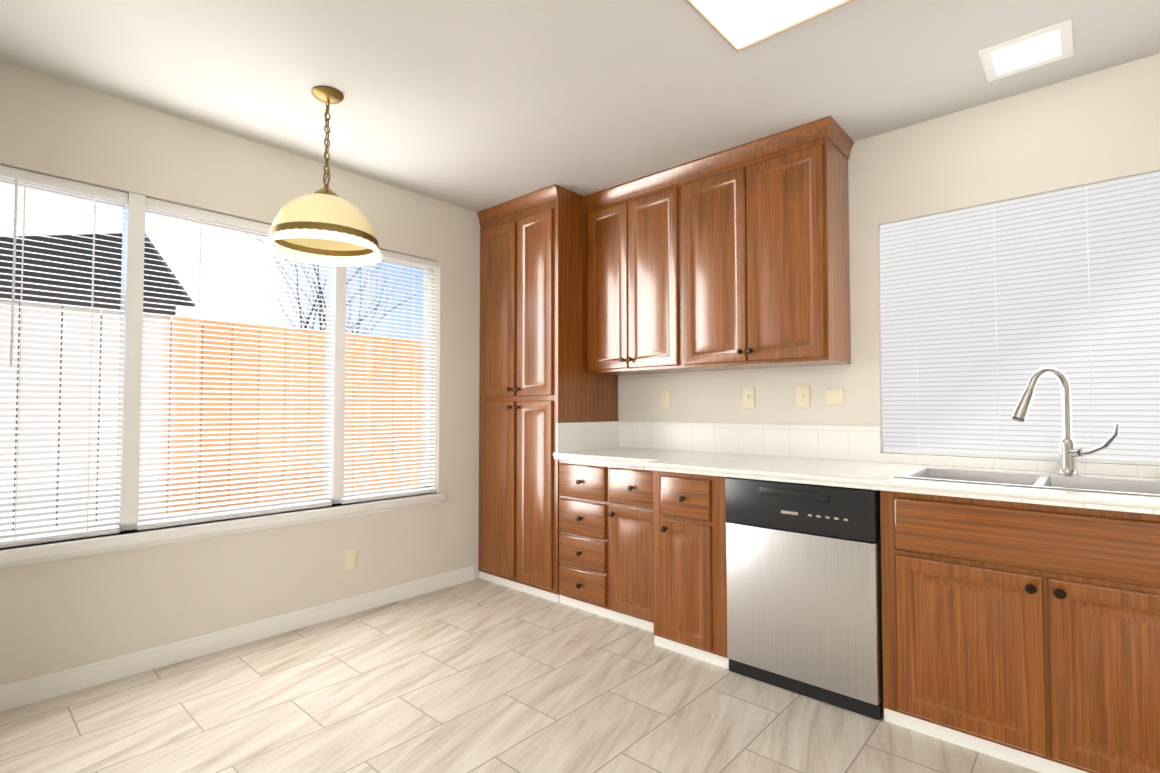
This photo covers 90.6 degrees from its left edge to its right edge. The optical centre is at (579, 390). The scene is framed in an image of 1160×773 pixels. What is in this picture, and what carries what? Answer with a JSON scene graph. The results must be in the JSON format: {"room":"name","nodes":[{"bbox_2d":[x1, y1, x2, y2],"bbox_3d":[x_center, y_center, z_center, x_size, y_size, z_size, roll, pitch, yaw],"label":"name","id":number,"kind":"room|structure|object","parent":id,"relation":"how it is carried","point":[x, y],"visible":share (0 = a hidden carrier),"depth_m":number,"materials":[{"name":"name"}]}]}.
{"room":"kitchen","nodes":[
{"label":"kitchen","id":0,"kind":"room"},
{"bbox_2d":[0,61,479,685],"bbox_3d":[-1.418,0.002,3.274,0.150,2.522,3.180,-2,-2,42],"label":"wall","id":1,"kind":"structure","parent":0,"point":[64,613],"depth_m":2.81,"materials":[{"name":"paint"}]},
{"bbox_2d":[0,177,445,567],"bbox_3d":[-1.637,-0.083,2.989,0.175,1.575,2.130,-2,-2,42],"label":"window","id":2,"kind":"structure","parent":1,"relation":"in","point":[131,336],"depth_m":2.60,"materials":[{"name":"white"}]},
{"bbox_2d":[0,165,127,547],"bbox_3d":[-2.171,-0.133,2.381,0.032,1.502,0.438,-2,-2,42],"label":"window blinds","id":3,"kind":"object","parent":2,"relation":"attached to","point":[25,177],"visible":1,"depth_m":2.39,"materials":[{"name":"white plastic"}]},
{"bbox_2d":[10,179,17,367],"bbox_3d":[-2.242,-0.466,2.274,0.007,0.750,0.008,-2,-2,42],"label":"blind wand","id":4,"kind":"object","parent":3,"relation":"hanging from","point":[13,274],"visible":0.95,"depth_m":2.27,"materials":[{"name":"white plastic"}]},
{"bbox_2d":[137,197,333,529],"bbox_3d":[-1.691,-0.117,2.918,0.032,1.502,0.875,-2,-2,42],"label":"window blinds","id":5,"kind":"object","parent":2,"relation":"attached to","point":[181,210],"visible":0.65,"depth_m":2.85,"materials":[{"name":"white plastic"}]},
{"bbox_2d":[341,249,436,503],"bbox_3d":[-1.152,-0.099,3.523,0.032,1.502,0.617,-2,-2,42],"label":"window blinds","id":6,"kind":"object","parent":2,"relation":"attached to","point":[410,260],"visible":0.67,"depth_m":3.51,"materials":[{"name":"white plastic"}]},
{"bbox_2d":[0,566,473,711],"bbox_3d":[-1.569,1.207,2.947,0.013,0.095,2.545,-2,-2,42],"label":"baseboard","id":7,"kind":"structure","parent":1,"relation":"attached to","point":[37,688],"depth_m":2.71,"materials":[{"name":"white wood"}]},
{"bbox_2d":[344,548,356,570],"bbox_3d":[-1.300,0.958,3.258,0.008,0.116,0.072,-2,-2,42],"label":"outlet","id":8,"kind":"object","parent":1,"relation":"attached to","point":[350,559],"visible":1,"depth_m":3.25,"materials":[{"name":"beige plastic"}]},
{"bbox_2d":[0,578,1040,772],"bbox_3d":[-0.446,1.209,-0.593,6.700,0.120,7.900,-2,-2,42],"label":"floor","id":9,"kind":"structure","parent":0,"point":[478,675],"depth_m":2.20,"materials":[{"name":"tile"}]},
{"bbox_2d":[477,184,617,602],"bbox_3d":[-0.235,0.022,3.916,0.754,2.521,0.640,-2,-2,42],"label":"pantry cabinet","id":10,"kind":"object","parent":9,"relation":"on","point":[537,382],"visible":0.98,"depth_m":3.64,"materials":[{"name":"brown wood"}]},
{"bbox_2d":[559,459,606,616],"bbox_3d":[0.204,0.841,3.526,0.383,0.860,0.602,-2,-2,42],"label":"base cabinet","id":11,"kind":"object","parent":9,"relation":"on","point":[582,484],"depth_m":3.29,"materials":[{"name":"brown wood"}]},
{"bbox_2d":[607,463,646,629],"bbox_3d":[0.492,0.834,3.269,0.387,0.860,0.602,-2,-2,42],"label":"base cabinet","id":12,"kind":"object","parent":9,"relation":"on","point":[626,484],"depth_m":3.08,"materials":[{"name":"brown wood"}]},
{"bbox_2d":[647,470,728,668],"bbox_3d":[0.741,0.825,2.960,0.398,0.860,0.732,-2,-2,42],"label":"base cabinet","id":13,"kind":"object","parent":9,"relation":"on","point":[687,556],"depth_m":2.68,"materials":[{"name":"brown wood"}]},
{"bbox_2d":[552,367,1159,514],"bbox_3d":[1.494,0.213,2.280,3.990,0.614,0.769,-2,-2,42],"label":"countertop","id":14,"kind":"structure","parent":13,"relation":"on","point":[842,456],"depth_m":2.56,"materials":[{"name":"tile"}]},
{"bbox_2d":[894,467,1159,496],"bbox_3d":[1.680,0.419,2.085,0.856,0.190,0.486,-2,-2,42],"label":"sink","id":15,"kind":"object","parent":14,"relation":"in","point":[1148,488],"depth_m":2.16,"materials":[{"name":"silver metal"}]},
{"bbox_2d":[1011,367,1119,474],"bbox_3d":[1.937,0.115,2.175,0.473,0.424,0.212,-2,-2,42],"label":"faucet","id":16,"kind":"object","parent":14,"relation":"on","point":[1067,446],"depth_m":2.26,"materials":[{"name":"silver metal"}]},
{"bbox_2d":[725,477,882,719],"bbox_3d":[1.108,0.816,2.598,0.615,0.855,0.729,-2,-2,42],"label":"dishwasher","id":17,"kind":"object","parent":9,"relation":"on","point":[804,602],"visible":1,"depth_m":2.30,"materials":[{"name":"silver metal"}]},
{"bbox_2d":[0,0,1159,211],"bbox_3d":[-0.446,-1.432,-0.515,6.700,0.120,7.900,-2,-2,42],"label":"ceiling","id":18,"kind":"structure","parent":0,"point":[476,105],"depth_m":2.32,"materials":[{"name":"paint"}]},
{"bbox_2d":[264,86,382,266],"bbox_3d":[-1.090,-0.935,2.469,0.466,0.696,0.466,-2,-2,42],"label":"pendant light","id":19,"kind":"object","parent":18,"relation":"hanging from","point":[325,226],"visible":1,"depth_m":2.39,"materials":[{"name":"beige glass"}]},
{"bbox_2d":[685,0,853,51],"bbox_3d":[0.488,-1.318,0.984,1.419,0.018,1.899,-2,-2,42],"label":"ceiling light","id":20,"kind":"object","parent":18,"relation":"attached to","point":[738,25],"visible":0.91,"depth_m":1.97,"materials":[{"name":"white plastic"}]},
{"bbox_2d":[978,18,1073,81],"bbox_3d":[1.702,-1.288,2.190,0.270,0.006,0.270,-2,-2,42],"label":"recessed light","id":21,"kind":"object","parent":18,"relation":"in","point":[1042,46],"visible":1,"depth_m":2.18,"materials":[{"name":"white plastic"}]},
{"bbox_2d":[618,53,1159,452],"bbox_3d":[2.134,-0.026,2.336,6.700,2.522,0.150,-2,-2,42],"label":"wall","id":22,"kind":"structure","parent":0,"point":[1100,126],"depth_m":2.71,"materials":[{"name":"paint"}]},
{"bbox_2d":[584,165,679,374],"bbox_3d":[0.410,-0.683,3.561,0.703,1.132,0.341,-2,-2,42],"label":"upper cabinet","id":23,"kind":"object","parent":22,"relation":"attached to","point":[633,227],"depth_m":3.41,"materials":[{"name":"brown wood"}]},
{"bbox_2d":[660,389,669,407],"bbox_3d":[0.539,0.050,3.645,0.072,0.116,0.016,-2,-2,42],"label":"outlet","id":24,"kind":"object","parent":22,"relation":"attached to","point":[665,397],"visible":1,"depth_m":3.64,"materials":[{"name":"beige plastic"}]},
{"bbox_2d":[743,387,754,407],"bbox_3d":[0.959,0.038,3.271,0.072,0.116,0.016,-2,-2,42],"label":"outlet","id":25,"kind":"object","parent":22,"relation":"attached to","point":[748,397],"visible":1,"depth_m":3.27,"materials":[{"name":"beige plastic"}]},
{"bbox_2d":[680,116,851,371],"bbox_3d":[0.967,-0.698,3.065,0.789,1.132,0.341,-2,-2,42],"label":"upper cabinet","id":26,"kind":"object","parent":22,"relation":"attached to","point":[735,258],"depth_m":2.88,"materials":[{"name":"brown wood"}]},
{"bbox_2d":[796,386,809,407],"bbox_3d":[1.189,0.032,3.066,0.072,0.116,0.016,-2,-2,42],"label":"outlet","id":27,"kind":"object","parent":22,"relation":"attached to","point":[802,396],"visible":1,"depth_m":3.06,"materials":[{"name":"beige plastic"}]},
{"bbox_2d":[826,387,843,405],"bbox_3d":[1.314,0.029,2.960,0.085,0.096,0.008,-2,-2,42],"label":"electrical outlet","id":28,"kind":"object","parent":22,"relation":"attached to","point":[834,396],"visible":1,"depth_m":2.96,"materials":[{"name":"beige plastic"}]},
{"bbox_2d":[880,172,1159,464],"bbox_3d":[1.960,-0.278,2.439,1.237,1.139,0.024,-2,-2,42],"label":"window blinds","id":29,"kind":"object","parent":22,"relation":"attached to","point":[988,311],"visible":0.9,"depth_m":2.47,"materials":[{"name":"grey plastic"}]},
{"bbox_2d":[883,452,1159,465],"bbox_3d":[1.985,-0.265,2.467,1.245,1.144,0.142,-2,-2,42],"label":"window","id":30,"kind":"structure","parent":22,"relation":"in","point":[1025,459],"depth_m":2.46,"materials":[{"name":"white"}]},
{"label":"outside","id":31,"kind":"structure","parent":0,"visible":0},
{"bbox_3d":[-11.552,1.684,14.402,29.849,0.120,60.000,-2,-2,42],"label":"ground","id":32,"kind":"structure","parent":31,"visible":0},
{"bbox_2d":[0,233,198,319],"bbox_3d":[-13.129,-0.912,12.868,9.750,4.980,0.400,0,-2,5],"label":"neighbouring house","id":33,"kind":"structure","parent":32,"relation":"on","point":[66,260],"depth_m":12.52,"materials":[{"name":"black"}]},
{"bbox_2d":[0,281,422,531],"bbox_3d":[-2.435,0.360,4.332,0.150,1.930,21.061,-2,-2,42],"label":"fence","id":34,"kind":"object","parent":32,"relation":"on","point":[47,306],"visible":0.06,"depth_m":3.94,"materials":[{"name":"brown wood"}]},
{"bbox_2d":[250,235,419,334],"bbox_3d":[-2.843,-1.003,6.554,3.642,4.808,2.902,-2,-2,42],"label":"tree","id":35,"kind":"object","parent":32,"relation":"on","point":[320,306],"visible":0.35,"depth_m":6.82,"materials":[{"name":"grey plant"}]}
]}

